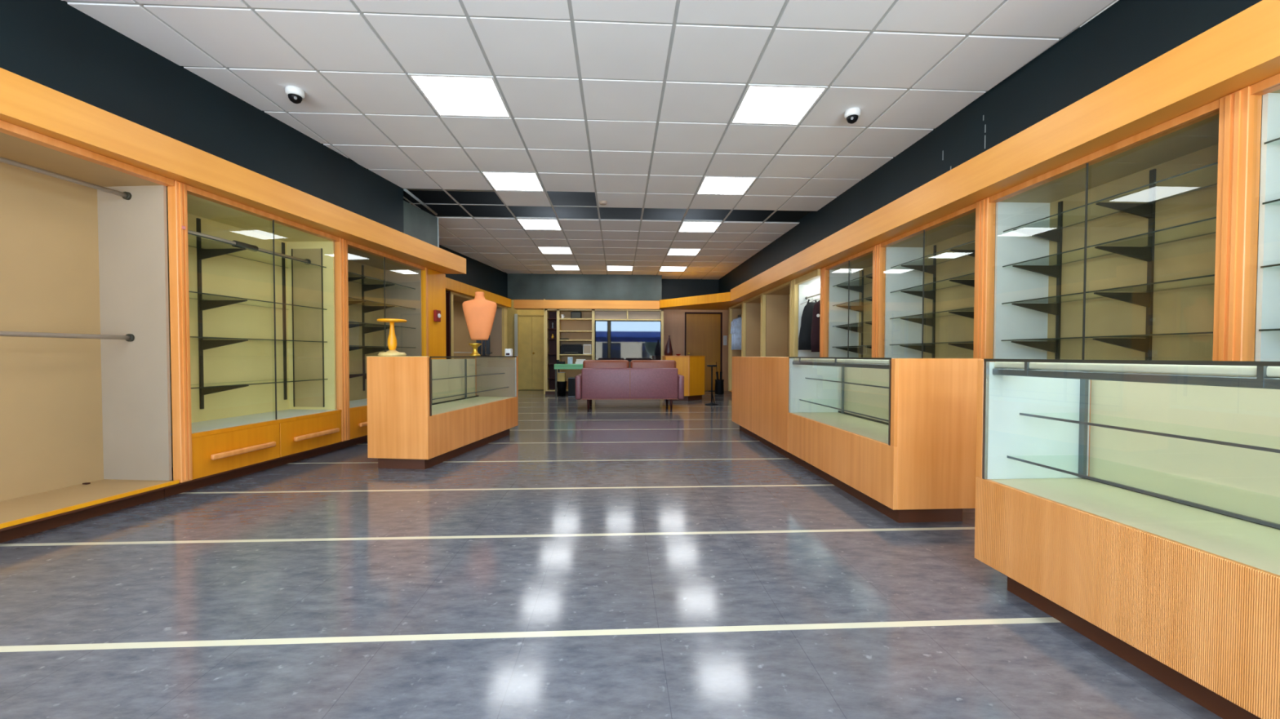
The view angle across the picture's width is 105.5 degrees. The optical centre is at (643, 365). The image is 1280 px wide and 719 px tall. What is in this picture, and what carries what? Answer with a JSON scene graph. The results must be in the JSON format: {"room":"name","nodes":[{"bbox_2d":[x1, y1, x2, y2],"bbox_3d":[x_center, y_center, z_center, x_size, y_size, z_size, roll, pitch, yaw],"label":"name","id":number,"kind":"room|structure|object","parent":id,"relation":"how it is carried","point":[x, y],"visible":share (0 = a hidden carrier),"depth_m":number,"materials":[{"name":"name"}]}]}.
{"room":"retail shop","nodes":[
{"label":"retail shop","id":0,"kind":"room"},
{"bbox_2d":[0,0,437,246],"bbox_3d":[-3.442,-1.742,1.802,0.118,0.685,9.603,0,1,7],"label":"wall","id":1,"kind":"structure","parent":0,"point":[53,44],"depth_m":3.33,"materials":[{"name":"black paint"}]},
{"bbox_2d":[0,67,466,274],"bbox_3d":[-3.281,-1.297,2.024,0.414,0.215,9.775,0,1,7],"label":"trim","id":2,"kind":"structure","parent":1,"relation":"attached to","point":[24,103],"depth_m":3.15,"materials":[{"name":"brown wood"}]},
{"bbox_2d":[403,188,494,215],"bbox_3d":[-2.687,-2.216,6.405,1.538,0.268,0.831,-1,1,-30],"label":"trim","id":3,"kind":"structure","parent":1,"relation":"attached to","point":[409,193],"depth_m":6.38,"materials":[{"name":"metal"}]},
{"bbox_2d":[434,244,507,297],"bbox_3d":[-3.673,-1.909,9.288,0.122,0.680,5.202,0,1,7],"label":"wall","id":4,"kind":"structure","parent":0,"point":[480,275],"depth_m":10.48,"materials":[{"name":"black paint"}]},
{"bbox_2d":[445,277,511,307],"bbox_3d":[-3.562,-1.443,9.254,0.497,0.190,4.761,0,1,4],"label":"trim","id":5,"kind":"structure","parent":4,"relation":"attached to","point":[451,285],"depth_m":9.38,"materials":[{"name":"orange wood"}]},
{"bbox_2d":[506,299,543,390],"bbox_3d":[-1.291,-1.145,13.379,8.600,3.600,0.100,0,1,-3],"label":"wall","id":6,"kind":"structure","parent":0,"point":[511,311],"depth_m":13.22,"materials":[{"name":"beige paint"}]},
{"bbox_2d":[514,314,518,390],"bbox_3d":[-3.443,-0.374,13.170,0.080,2.060,0.070,0,1,-3],"label":"trim","id":7,"kind":"structure","parent":6,"relation":"attached to","point":[515,315],"depth_m":13.13,"materials":[{"name":"brown wood"}]},
{"bbox_2d":[517,314,543,390],"bbox_3d":[-3.036,-0.374,13.226,0.800,2.060,0.120,0,1,-3],"label":"door","id":8,"kind":"structure","parent":6,"relation":"in","point":[530,326],"depth_m":13.23,"materials":[{"name":"beige paint"}]},
{"bbox_2d":[543,298,545,394],"bbox_3d":[-2.436,-0.478,12.514,0.025,2.300,1.540,0,1,-3],"label":"wall","id":9,"kind":"structure","parent":0,"point":[544,299],"depth_m":11.76,"materials":[{"name":"beige paint"}]},
{"bbox_2d":[513,299,659,309],"bbox_3d":[-1.367,-1.485,11.886,3.495,0.205,0.340,0,1,-3],"label":"trim","id":10,"kind":"structure","parent":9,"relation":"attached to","point":[517,304],"depth_m":11.72,"materials":[{"name":"brown wood"}]},
{"bbox_2d":[507,273,662,300],"bbox_3d":[-1.448,-1.971,12.256,3.770,0.680,0.610,0,1,-3],"label":"wall","id":11,"kind":"structure","parent":0,"point":[520,286],"depth_m":11.96,"materials":[{"name":"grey paint"}]},
{"bbox_2d":[62,0,1119,279],"bbox_3d":[-0.839,-2.106,5.004,7.906,0.021,15.226,0,1,-3],"label":"ceiling","id":12,"kind":"structure","parent":0,"point":[236,37],"depth_m":3.58,"materials":[{"name":"tile"}]},
{"bbox_2d":[284,85,305,103],"bbox_3d":[-2.611,-2.021,3.647,0.124,0.098,0.124,-1,2,-37],"label":"security camera","id":13,"kind":"object","parent":12,"relation":"attached to","point":[295,95],"visible":1,"depth_m":3.61,"materials":[{"name":"white plastic"}]},
{"bbox_2d":[408,73,511,117],"bbox_3d":[-1.386,-2.084,3.755,0.594,0.032,0.594,0,1,-3],"label":"recessed light","id":14,"kind":"object","parent":12,"relation":"in","point":[449,95],"visible":0.83,"depth_m":3.72,"materials":[{"name":"white plastic"}]},
{"bbox_2d":[480,171,544,191],"bbox_3d":[-1.480,-2.124,5.582,0.594,0.032,0.594,0,1,-3],"label":"recessed light","id":15,"kind":"object","parent":12,"relation":"in","point":[499,180],"visible":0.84,"depth_m":5.55,"materials":[{"name":"white plastic"}]},
{"bbox_2d":[516,217,562,230],"bbox_3d":[-1.574,-2.165,7.409,0.594,0.032,0.594,0,1,-3],"label":"recessed light","id":16,"kind":"object","parent":12,"relation":"in","point":[526,224],"visible":0.91,"depth_m":7.38,"materials":[{"name":"white plastic"}]},
{"bbox_2d":[518,219,560,229],"bbox_3d":[-1.574,-2.158,7.409,0.562,0.010,0.562,0,1,-3],"label":"diffuser","id":17,"kind":"object","parent":16,"relation":"attached to","point":[526,224],"depth_m":7.38,"materials":[{"name":"white plastic"}]},
{"bbox_2d":[537,246,573,253],"bbox_3d":[-1.669,-2.205,9.236,0.594,0.032,0.594,0,1,-3],"label":"recessed light","id":18,"kind":"object","parent":12,"relation":"in","point":[544,250],"visible":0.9,"depth_m":9.21,"materials":[{"name":"white plastic"}]},
{"bbox_2d":[551,265,580,270],"bbox_3d":[-1.763,-2.245,11.063,0.594,0.032,0.594,0,1,-3],"label":"recessed light","id":19,"kind":"object","parent":12,"relation":"in","point":[555,267],"visible":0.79,"depth_m":11.01,"materials":[{"name":"white plastic"}]},
{"bbox_2d":[65,0,1116,279],"bbox_3d":[-0.850,-2.111,5.218,7.956,0.006,15.800,0,1,-3],"label":"ceiling grid","id":20,"kind":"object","parent":12,"relation":"attached to","point":[571,20],"depth_m":3.53,"materials":[{"name":"paint"}]},
{"bbox_2d":[606,266,633,271],"bbox_3d":[-0.544,-2.244,11.126,0.594,0.032,0.594,0,1,-3],"label":"recessed light","id":21,"kind":"object","parent":12,"relation":"in","point":[608,268],"visible":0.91,"depth_m":11.10,"materials":[{"name":"white plastic"}]},
{"bbox_2d":[658,266,687,271],"bbox_3d":[0.674,-2.244,11.189,0.594,0.032,0.594,0,1,-3],"label":"recessed light","id":22,"kind":"object","parent":12,"relation":"in","point":[662,268],"visible":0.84,"depth_m":11.19,"materials":[{"name":"white plastic"}]},
{"bbox_2d":[659,266,686,271],"bbox_3d":[0.674,-2.237,11.189,0.562,0.010,0.562,0,1,-3],"label":"diffuser","id":23,"kind":"object","parent":22,"relation":"attached to","point":[662,268],"depth_m":11.20,"materials":[{"name":"white plastic"}]},
{"bbox_2d":[666,248,701,255],"bbox_3d":[0.768,-2.204,9.362,0.594,0.032,0.594,0,1,-3],"label":"recessed light","id":24,"kind":"object","parent":12,"relation":"in","point":[672,251],"visible":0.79,"depth_m":9.34,"materials":[{"name":"white plastic"}]},
{"bbox_2d":[677,219,722,232],"bbox_3d":[0.863,-2.164,7.535,0.594,0.032,0.594,0,1,-3],"label":"recessed light","id":25,"kind":"object","parent":12,"relation":"in","point":[711,226],"visible":0.9,"depth_m":7.50,"materials":[{"name":"white plastic"}]},
{"bbox_2d":[679,222,719,231],"bbox_3d":[0.863,-2.157,7.535,0.562,0.010,0.562,0,1,-3],"label":"diffuser","id":26,"kind":"object","parent":25,"relation":"attached to","point":[685,226],"depth_m":7.51,"materials":[{"name":"white plastic"}]},
{"bbox_2d":[696,175,757,195],"bbox_3d":[0.957,-2.124,5.707,0.594,0.032,0.594,0,1,-3],"label":"recessed light","id":27,"kind":"object","parent":12,"relation":"in","point":[710,184],"visible":0.81,"depth_m":5.67,"materials":[{"name":"white plastic"}]},
{"bbox_2d":[729,84,827,124],"bbox_3d":[1.051,-2.083,3.880,0.594,0.032,0.594,0,1,-3],"label":"recessed light","id":28,"kind":"object","parent":12,"relation":"in","point":[760,104],"visible":0.81,"depth_m":3.85,"materials":[{"name":"white plastic"}]},
{"bbox_2d":[844,106,860,124],"bbox_3d":[1.694,-2.021,3.949,0.124,0.098,0.124,1,1,26],"label":"security camera","id":29,"kind":"object","parent":12,"relation":"attached to","point":[851,115],"visible":1,"depth_m":3.91,"materials":[{"name":"white plastic"}]},
{"bbox_2d":[403,190,811,222],"bbox_3d":[-0.876,-2.819,5.351,8.800,0.100,16.700,0,1,-3],"label":"ceiling","id":30,"kind":"structure","parent":0,"point":[557,198],"depth_m":8.90,"materials":[{"name":"grey tile"}]},
{"bbox_2d":[0,390,1222,718],"bbox_3d":[-0.784,0.889,5.488,9.400,0.120,17.000,0,1,-3],"label":"floor","id":31,"kind":"structure","parent":0,"point":[644,558],"depth_m":1.87,"materials":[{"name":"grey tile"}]},
{"bbox_2d":[0,120,179,542],"bbox_3d":[-3.445,-0.135,1.619,0.560,2.088,3.205,0,1,4],"label":"bay","id":32,"kind":"object","parent":31,"relation":"on","point":[86,426],"visible":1,"depth_m":3.04,"materials":[{"name":"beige wood"}]},
{"bbox_2d":[164,180,342,497],"bbox_3d":[-3.252,-0.186,3.991,0.602,2.088,1.547,0,1,4],"label":"glass display cabinet","id":33,"kind":"object","parent":31,"relation":"on","point":[251,290],"visible":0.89,"depth_m":4.10,"materials":[{"name":"orange wood"}]},
{"bbox_2d":[187,232,326,268],"bbox_3d":[-3.314,-0.937,4.012,0.390,0.008,1.422,0,1,4],"label":"shelf","id":34,"kind":"object","parent":33,"relation":"attached to","point":[191,246],"depth_m":4.25,"materials":[{"name":"clear glass"}]},
{"bbox_2d":[188,291,326,310],"bbox_3d":[-3.315,-0.532,4.021,0.390,0.008,1.422,0,1,4],"label":"shelf","id":35,"kind":"object","parent":33,"relation":"attached to","point":[195,297],"depth_m":4.09,"materials":[{"name":"clear glass"}]},
{"bbox_2d":[190,336,327,342],"bbox_3d":[-3.315,-0.217,4.028,0.390,0.008,1.422,0,1,4],"label":"shelf","id":36,"kind":"object","parent":33,"relation":"attached to","point":[193,339],"depth_m":4.07,"materials":[{"name":"clear glass"}]},
{"bbox_2d":[191,378,328,388],"bbox_3d":[-3.316,0.143,4.036,0.390,0.008,1.422,0,1,4],"label":"shelf","id":37,"kind":"object","parent":33,"relation":"attached to","point":[228,383],"depth_m":4.07,"materials":[{"name":"clear glass"}]},
{"bbox_2d":[330,237,425,451],"bbox_3d":[-3.138,-0.221,5.560,0.602,2.088,1.596,0,1,4],"label":"glass display cabinet","id":38,"kind":"object","parent":31,"relation":"on","point":[371,285],"visible":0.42,"depth_m":5.75,"materials":[{"name":"orange wood"}]},
{"bbox_2d":[348,345,412,347],"bbox_3d":[-3.200,-0.222,5.614,0.390,0.008,1.438,0,1,4],"label":"shelf","id":39,"kind":"object","parent":38,"relation":"attached to","point":[349,346],"depth_m":5.76,"materials":[{"name":"clear glass"}]},
{"bbox_2d":[347,271,414,289],"bbox_3d":[-3.199,-0.982,5.597,0.390,0.008,1.438,0,1,4],"label":"shelf","id":40,"kind":"object","parent":38,"relation":"attached to","point":[356,282],"depth_m":5.85,"materials":[{"name":"clear glass"}]},
{"bbox_2d":[348,321,415,328],"bbox_3d":[-3.200,-0.472,5.608,0.390,0.008,1.438,0,1,4],"label":"shelf","id":41,"kind":"object","parent":38,"relation":"attached to","point":[358,325],"depth_m":5.81,"materials":[{"name":"clear glass"}]},
{"bbox_2d":[348,297,415,309],"bbox_3d":[-3.199,-0.722,5.603,0.390,0.008,1.438,0,1,4],"label":"shelf","id":42,"kind":"object","parent":38,"relation":"attached to","point":[361,304],"depth_m":5.77,"materials":[{"name":"clear glass"}]},
{"bbox_2d":[421,267,446,359],"bbox_3d":[-3.011,-0.244,6.628,0.420,2.088,0.543,0,1,4],"label":"wooden pier","id":43,"kind":"object","parent":31,"relation":"on","point":[433,282],"visible":0.32,"depth_m":6.51,"materials":[{"name":"orange wood"}]},
{"bbox_2d":[433,310,440,321],"bbox_3d":[-2.779,-0.676,6.575,0.065,0.155,0.120,0,1,4],"label":"fire alarm","id":44,"kind":"object","parent":43,"relation":"attached to","point":[437,313],"visible":1,"depth_m":6.53,"materials":[{"name":"red plastic"}]},
{"bbox_2d":[366,355,518,469],"bbox_3d":[-1.893,0.370,4.937,0.532,0.939,1.950,0,1,7],"label":"display counter","id":45,"kind":"object","parent":31,"relation":"on","point":[424,412],"depth_m":4.13,"materials":[{"name":"orange wood"}]},
{"bbox_2d":[377,318,406,355],"bbox_3d":[-2.114,-0.237,4.092,0.224,0.308,0.224,0,1,-3],"label":"wooden pedestal","id":46,"kind":"object","parent":45,"relation":"on","point":[392,340],"visible":0.99,"depth_m":4.06,"materials":[{"name":"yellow wood"}]},
{"bbox_2d":[431,373,497,379],"bbox_3d":[-1.929,0.106,4.935,0.320,0.007,1.820,0,1,7],"label":"glass shelf","id":47,"kind":"object","parent":45,"relation":"attached to","point":[434,375],"depth_m":4.98,"materials":[{"name":"clear glass"}]},
{"bbox_2d":[431,386,504,399],"bbox_3d":[-1.904,0.271,4.936,0.370,0.007,1.820,0,1,7],"label":"glass shelf","id":48,"kind":"object","parent":45,"relation":"attached to","point":[435,395],"depth_m":5.06,"materials":[{"name":"clear glass"}]},
{"bbox_2d":[468,343,481,355],"bbox_3d":[-1.759,-0.169,5.084,0.132,0.132,0.132,0,1,-3],"label":"pedestal","id":49,"kind":"object","parent":45,"relation":"on","point":[475,346],"visible":0.97,"depth_m":5.05,"materials":[{"name":"gold metal"}]},
{"bbox_2d":[462,291,497,355],"bbox_3d":[-1.792,-0.458,5.326,0.364,0.700,0.150,0,1,-11],"label":"bust","id":50,"kind":"object","parent":45,"relation":"on","point":[479,313],"visible":0.96,"depth_m":5.28,"materials":[{"name":"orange plastic"}]},
{"bbox_2d":[445,289,450,359],"bbox_3d":[-3.769,-0.274,7.964,0.552,2.088,1.510,0,1,4],"label":"bay","id":51,"kind":"object","parent":31,"relation":"on","point":[447,292],"visible":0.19,"depth_m":8.64,"materials":[{"name":"brown wood"}]},
{"bbox_2d":[445,291,507,359],"bbox_3d":[-3.621,-0.323,10.194,0.552,2.088,2.900,0,1,4],"label":"bay","id":52,"kind":"object","parent":31,"relation":"on","point":[460,339],"visible":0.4,"depth_m":10.50,"materials":[{"name":"brown wood"}]},
{"bbox_2d":[556,381,566,395],"bbox_3d":[-1.908,0.530,11.351,0.240,0.338,0.240,0,1,-3],"label":"waste bin","id":53,"kind":"object","parent":31,"relation":"on","point":[562,385],"visible":0.98,"depth_m":11.27,"materials":[{"name":"black plastic"}]},
{"bbox_2d":[554,364,582,396],"bbox_3d":[-1.638,0.326,11.361,0.820,0.745,0.560,0,1,-3],"label":"desk","id":54,"kind":"object","parent":31,"relation":"on","point":[558,366],"visible":0.45,"depth_m":11.08,"materials":[{"name":"green laminate"}]},
{"bbox_2d":[568,377,575,396],"bbox_3d":[-1.648,0.484,11.358,0.180,0.430,0.410,0,1,-3],"label":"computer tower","id":55,"kind":"object","parent":31,"relation":"on","point":[571,380],"visible":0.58,"depth_m":11.15,"materials":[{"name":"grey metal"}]},
{"bbox_2d":[545,308,663,394],"bbox_3d":[-0.955,-0.347,11.992,2.870,2.065,0.340,0,1,-3],"label":"bookcase","id":56,"kind":"object","parent":31,"relation":"on","point":[578,331],"visible":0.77,"depth_m":11.92,"materials":[{"name":"brown wood"}]},
{"bbox_2d":[560,344,582,354],"bbox_3d":[-1.755,-0.406,11.884,0.520,0.235,0.270,0,1,-3],"label":"printer","id":57,"kind":"object","parent":56,"relation":"on","point":[565,348],"visible":1,"depth_m":11.78,"materials":[{"name":"black plastic"}]},
{"bbox_2d":[570,311,582,318],"bbox_3d":[-1.645,-1.237,11.904,0.250,0.165,0.206,0,1,-3],"label":"speaker","id":58,"kind":"object","parent":56,"relation":"on","point":[573,314],"visible":0.88,"depth_m":11.80},
{"bbox_2d":[582,344,591,354],"bbox_3d":[-1.373,-0.405,11.857,0.200,0.235,0.024,0,1,-3],"label":"picture frame","id":59,"kind":"object","parent":56,"relation":"on","point":[586,348],"visible":1,"depth_m":11.85,"materials":[{"name":"white plastic"}]},
{"bbox_2d":[595,320,661,361],"bbox_3d":[-0.375,-0.598,11.839,1.590,0.985,0.134,0,1,-3],"label":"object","id":60,"kind":"object","parent":56,"relation":"attached to","point":[629,340],"visible":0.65,"depth_m":11.77,"materials":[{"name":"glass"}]},
{"bbox_2d":[575,360,684,410],"bbox_3d":[-0.256,0.324,8.835,1.890,0.865,0.866,0,1,-3],"label":"sofa","id":61,"kind":"object","parent":31,"relation":"on","point":[598,380],"visible":1,"depth_m":8.42,"materials":[{"name":"leather"}]},
{"bbox_2d":[582,360,629,368],"bbox_3d":[-0.663,0.098,8.627,0.815,0.405,0.170,0,1,-3],"label":"cushion","id":62,"kind":"object","parent":61,"relation":"on","point":[586,363],"depth_m":8.54,"materials":[{"name":"pink leather"}]},
{"bbox_2d":[630,360,675,368],"bbox_3d":[0.171,0.098,8.670,0.815,0.405,0.170,0,1,-3],"label":"cushion","id":63,"kind":"object","parent":61,"relation":"on","point":[633,363],"depth_m":8.59,"materials":[{"name":"pink leather"}]},
{"bbox_2d":[662,355,705,400],"bbox_3d":[0.878,0.251,10.537,0.898,0.940,0.775,0,1,-3],"label":"base cabinet","id":64,"kind":"object","parent":31,"relation":"on","point":[691,367],"visible":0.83,"depth_m":10.24,"materials":[{"name":"orange wood"}]},
{"bbox_2d":[662,355,705,356],"bbox_3d":[0.878,-0.207,10.527,0.898,0.025,0.775,0,1,-3],"label":"countertop","id":65,"kind":"structure","parent":64,"relation":"on","point":[662,356],"depth_m":10.14,"materials":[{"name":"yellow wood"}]},
{"bbox_2d":[664,335,672,355],"bbox_3d":[0.535,-0.433,10.384,0.180,0.430,0.150,0,1,-3],"label":"vase","id":66,"kind":"object","parent":65,"relation":"on","point":[668,351],"visible":1,"depth_m":10.34,"materials":[{"name":"ceramic"}]},
{"bbox_2d":[705,364,718,405],"bbox_3d":[1.317,0.365,9.391,0.260,0.768,0.260,0,1,-3],"label":"bar stool","id":67,"kind":"object","parent":31,"relation":"on","point":[711,403],"visible":1,"depth_m":9.38,"materials":[{"name":"black metal"}]},
{"bbox_2d":[715,379,724,395],"bbox_3d":[1.850,0.513,11.875,0.220,0.360,0.220,0,1,-3],"label":"umbrella stand","id":68,"kind":"object","parent":31,"relation":"on","point":[719,387],"visible":1,"depth_m":11.78,"materials":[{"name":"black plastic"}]},
{"bbox_2d":[728,302,746,392],"bbox_3d":[2.281,-0.331,10.975,0.472,2.088,1.245,0,1,-3],"label":"bay","id":69,"kind":"object","parent":31,"relation":"on","point":[735,311],"visible":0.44,"depth_m":11.46,"materials":[{"name":"brown wood"}]},
{"bbox_2d":[732,314,742,350],"bbox_3d":[2.235,-0.775,11.114,0.430,0.810,0.102,0,1,-11],"label":"shirt","id":70,"kind":"object","parent":69,"relation":"hanging from","point":[736,331],"visible":0.57,"depth_m":11.06,"materials":[{"name":"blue fabric"}]},
{"bbox_2d":[741,293,760,356],"bbox_3d":[2.349,-0.302,9.662,0.472,2.088,1.375,0,1,-3],"label":"bay","id":71,"kind":"object","parent":31,"relation":"on","point":[751,308],"visible":0.29,"depth_m":10.20,"materials":[{"name":"brown wood"}]},
{"bbox_2d":[760,280,798,356],"bbox_3d":[2.424,-0.270,8.219,0.472,2.088,1.505,0,1,-3],"label":"bay","id":72,"kind":"object","parent":31,"relation":"on","point":[775,302],"visible":0.33,"depth_m":8.82,"materials":[{"name":"brown wood"}]},
{"bbox_2d":[789,269,829,356],"bbox_3d":[2.486,-0.242,6.941,0.480,2.088,1.025,0,1,-3],"label":"bay","id":73,"kind":"object","parent":31,"relation":"on","point":[803,288],"visible":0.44,"depth_m":7.22,"materials":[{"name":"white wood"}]},
{"bbox_2d":[798,299,817,350],"bbox_3d":[2.440,-0.621,7.051,0.400,0.780,0.114,0,1,-3],"label":"jacket","id":74,"kind":"object","parent":73,"relation":"hanging from","point":[804,339],"visible":0.62,"depth_m":7.01,"materials":[{"name":"fabric"}]},
{"bbox_2d":[810,297,820,351],"bbox_3d":[2.486,-0.599,6.743,0.344,0.810,0.112,0,1,-3],"label":"jacket","id":75,"kind":"object","parent":73,"relation":"hanging from","point":[815,335],"visible":0.45,"depth_m":6.71,"materials":[{"name":"fabric"}]},
{"bbox_2d":[819,247,885,357],"bbox_3d":[2.565,-0.217,5.771,0.522,2.088,1.310,0,1,-3],"label":"glass display cabinet","id":76,"kind":"object","parent":31,"relation":"on","point":[846,316],"visible":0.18,"depth_m":6.26,"materials":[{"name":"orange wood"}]},
{"bbox_2d":[831,345,871,347],"bbox_3d":[2.624,-0.230,5.714,0.330,0.008,1.130,0,1,-3],"label":"shelf","id":77,"kind":"object","parent":76,"relation":"attached to","point":[833,346],"depth_m":6.14,"materials":[{"name":"clear glass"}]},
{"bbox_2d":[832,296,871,306],"bbox_3d":[2.625,-0.760,5.703,0.330,0.008,1.130,0,1,-3],"label":"shelf","id":78,"kind":"object","parent":76,"relation":"attached to","point":[865,301],"depth_m":5.90,"materials":[{"name":"clear glass"}]},
{"bbox_2d":[833,320,871,326],"bbox_3d":[2.624,-0.495,5.708,0.330,0.008,1.130,0,1,-3],"label":"shelf","id":79,"kind":"object","parent":76,"relation":"attached to","point":[865,323],"depth_m":5.93,"materials":[{"name":"clear glass"}]},
{"bbox_2d":[832,273,872,286],"bbox_3d":[2.625,-1.010,5.697,0.330,0.008,1.130,0,1,-3],"label":"shelf","id":80,"kind":"object","parent":76,"relation":"attached to","point":[869,283],"depth_m":6.15,"materials":[{"name":"clear glass"}]},
{"bbox_2d":[731,356,982,523],"bbox_3d":[1.508,0.385,4.497,0.502,0.938,3.632,0,1,-4],"label":"display counter","id":81,"kind":"object","parent":31,"relation":"on","point":[896,435],"depth_m":3.01,"materials":[{"name":"orange wood"}]},
{"bbox_2d":[800,399,888,420],"bbox_3d":[1.582,0.312,3.504,0.340,0.007,1.520,0,1,-4],"label":"glass shelf","id":82,"kind":"object","parent":81,"relation":"attached to","point":[882,414],"depth_m":3.58,"materials":[{"name":"clear glass"}]},
{"bbox_2d":[812,377,888,386],"bbox_3d":[1.607,0.122,3.502,0.290,0.007,1.520,0,1,-4],"label":"glass shelf","id":83,"kind":"object","parent":81,"relation":"attached to","point":[845,380],"depth_m":3.62,"materials":[{"name":"clear glass"}]},
{"bbox_2d":[871,203,995,359],"bbox_3d":[2.637,-0.186,4.383,0.522,2.088,1.458,0,1,-3],"label":"glass display cabinet","id":84,"kind":"object","parent":31,"relation":"on","point":[924,308],"visible":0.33,"depth_m":4.75,"materials":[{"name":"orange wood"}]},
{"bbox_2d":[889,341,973,345],"bbox_3d":[2.696,-0.200,4.320,0.330,0.008,1.268,0,1,-3],"label":"shelf","id":85,"kind":"object","parent":84,"relation":"attached to","point":[932,343],"depth_m":4.55,"materials":[{"name":"clear glass"}]},
{"bbox_2d":[889,306,973,319],"bbox_3d":[2.696,-0.465,4.315,0.330,0.008,1.268,0,1,-3],"label":"shelf","id":86,"kind":"object","parent":84,"relation":"attached to","point":[949,314],"depth_m":4.47,"materials":[{"name":"clear glass"}]},
{"bbox_2d":[889,272,974,293],"bbox_3d":[2.697,-0.730,4.309,0.330,0.008,1.268,0,1,-3],"label":"shelf","id":87,"kind":"object","parent":84,"relation":"attached to","point":[918,289],"depth_m":4.54,"materials":[{"name":"clear glass"}]},
{"bbox_2d":[890,240,975,267],"bbox_3d":[2.697,-0.979,4.303,0.330,0.008,1.268,0,1,-3],"label":"shelf","id":88,"kind":"object","parent":84,"relation":"attached to","point":[958,258],"depth_m":4.56,"materials":[{"name":"clear glass"}]},
{"bbox_2d":[973,98,1262,360],"bbox_3d":[2.712,-0.154,2.917,0.522,2.088,1.463,0,1,-3],"label":"glass display cabinet","id":89,"kind":"object","parent":31,"relation":"on","point":[1108,252],"visible":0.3,"depth_m":2.98,"materials":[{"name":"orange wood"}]},
{"bbox_2d":[1000,331,1213,341],"bbox_3d":[2.771,-0.168,2.865,0.330,0.008,1.293,0,1,-3],"label":"shelf","id":90,"kind":"object","parent":89,"relation":"attached to","point":[1146,336],"depth_m":2.83,"materials":[{"name":"clear glass"}]},
{"bbox_2d":[1001,274,1214,304],"bbox_3d":[2.771,-0.433,2.859,0.330,0.008,1.293,0,1,-3],"label":"shelf","id":91,"kind":"object","parent":89,"relation":"attached to","point":[1148,289],"depth_m":2.81,"materials":[{"name":"clear glass"}]},
{"bbox_2d":[1002,216,1216,266],"bbox_3d":[2.772,-0.698,2.853,0.330,0.008,1.293,0,1,-3],"label":"shelf","id":92,"kind":"object","parent":89,"relation":"attached to","point":[1151,245],"depth_m":2.95,"materials":[{"name":"clear glass"}]},
{"bbox_2d":[1003,161,1217,231],"bbox_3d":[2.772,-0.947,2.848,0.330,0.008,1.293,0,1,-3],"label":"shelf","id":93,"kind":"object","parent":89,"relation":"attached to","point":[1179,195],"depth_m":2.96,"materials":[{"name":"clear glass"}]},
{"bbox_2d":[974,359,1279,718],"bbox_3d":[1.703,0.465,0.856,0.482,0.938,2.400,0,1,-4],"label":"display counter","id":94,"kind":"object","parent":31,"relation":"on","point":[1133,504],"depth_m":1.54,"materials":[{"name":"orange wood"}]},
{"bbox_2d":[1024,413,1279,449],"bbox_3d":[1.739,0.221,0.854,0.270,0.007,2.282,0,1,-4],"label":"glass shelf","id":95,"kind":"object","parent":94,"relation":"attached to","point":[1232,438],"depth_m":1.53,"materials":[{"name":"clear glass"}]},
{"bbox_2d":[1212,73,1279,360],"bbox_3d":[2.791,-0.120,1.389,0.522,2.088,1.591,0,1,-3],"label":"glass display cabinet","id":96,"kind":"object","parent":31,"relation":"on","point":[1238,185],"visible":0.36,"depth_m":2.06,"materials":[{"name":"orange wood"}]},
{"bbox_2d":[1260,263,1279,268],"bbox_3d":[2.822,-0.399,1.338,0.385,0.008,1.438,0,1,-3],"label":"shelf","id":97,"kind":"object","parent":96,"relation":"attached to","point":[1262,265],"depth_m":2.03,"materials":[{"name":"clear glass"}]},
{"bbox_2d":[1262,198,1279,204],"bbox_3d":[2.823,-0.664,1.332,0.385,0.008,1.438,0,1,-3],"label":"shelf","id":98,"kind":"object","parent":96,"relation":"attached to","point":[1264,202],"depth_m":2.04,"materials":[{"name":"clear glass"}]},
{"bbox_2d":[1263,137,1279,144],"bbox_3d":[2.823,-0.914,1.327,0.385,0.008,1.438,0,1,-3],"label":"shelf","id":99,"kind":"object","parent":96,"relation":"attached to","point":[1267,141],"depth_m":2.04,"materials":[{"name":"clear glass"}]},
{"bbox_2d":[662,279,718,299],"bbox_3d":[1.255,-1.978,12.746,1.680,0.680,0.090,0,1,-3],"label":"wall","id":100,"kind":"structure","parent":0,"point":[671,288],"depth_m":12.70,"materials":[{"name":"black paint"}]},
{"bbox_2d":[659,292,742,310],"bbox_3d":[1.571,-1.490,11.271,2.300,0.190,1.990,0,1,-3],"label":"trim","id":101,"kind":"structure","parent":100,"relation":"attached to","point":[719,301],"depth_m":11.15,"materials":[{"name":"orange wood"}]},
{"bbox_2d":[663,309,732,391],"bbox_3d":[1.731,-0.483,13.029,2.600,2.300,0.060,0,1,-3],"label":"wall","id":102,"kind":"structure","parent":0,"point":[673,319],"depth_m":12.95,"materials":[{"name":"beige paint"}]},
{"bbox_2d":[684,311,722,390],"bbox_3d":[1.597,-0.383,13.004,1.010,2.100,0.120,0,1,-3],"label":"door","id":103,"kind":"structure","parent":102,"relation":"in","point":[703,331],"depth_m":13.01,"materials":[{"name":"brown wood"}]},
{"bbox_2d":[718,0,1262,293],"bbox_3d":[2.551,-1.820,5.080,0.122,0.655,15.364,0,1,-4],"label":"wall","id":104,"kind":"structure","parent":0,"point":[1127,35],"depth_m":3.33,"materials":[{"name":"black paint"}]},
{"bbox_2d":[730,0,1279,301],"bbox_3d":[2.473,-1.345,3.904,0.490,0.245,12.806,0,1,-4],"label":"trim","id":105,"kind":"structure","parent":104,"relation":"attached to","point":[1242,51],"depth_m":2.61,"materials":[{"name":"brown wood"}]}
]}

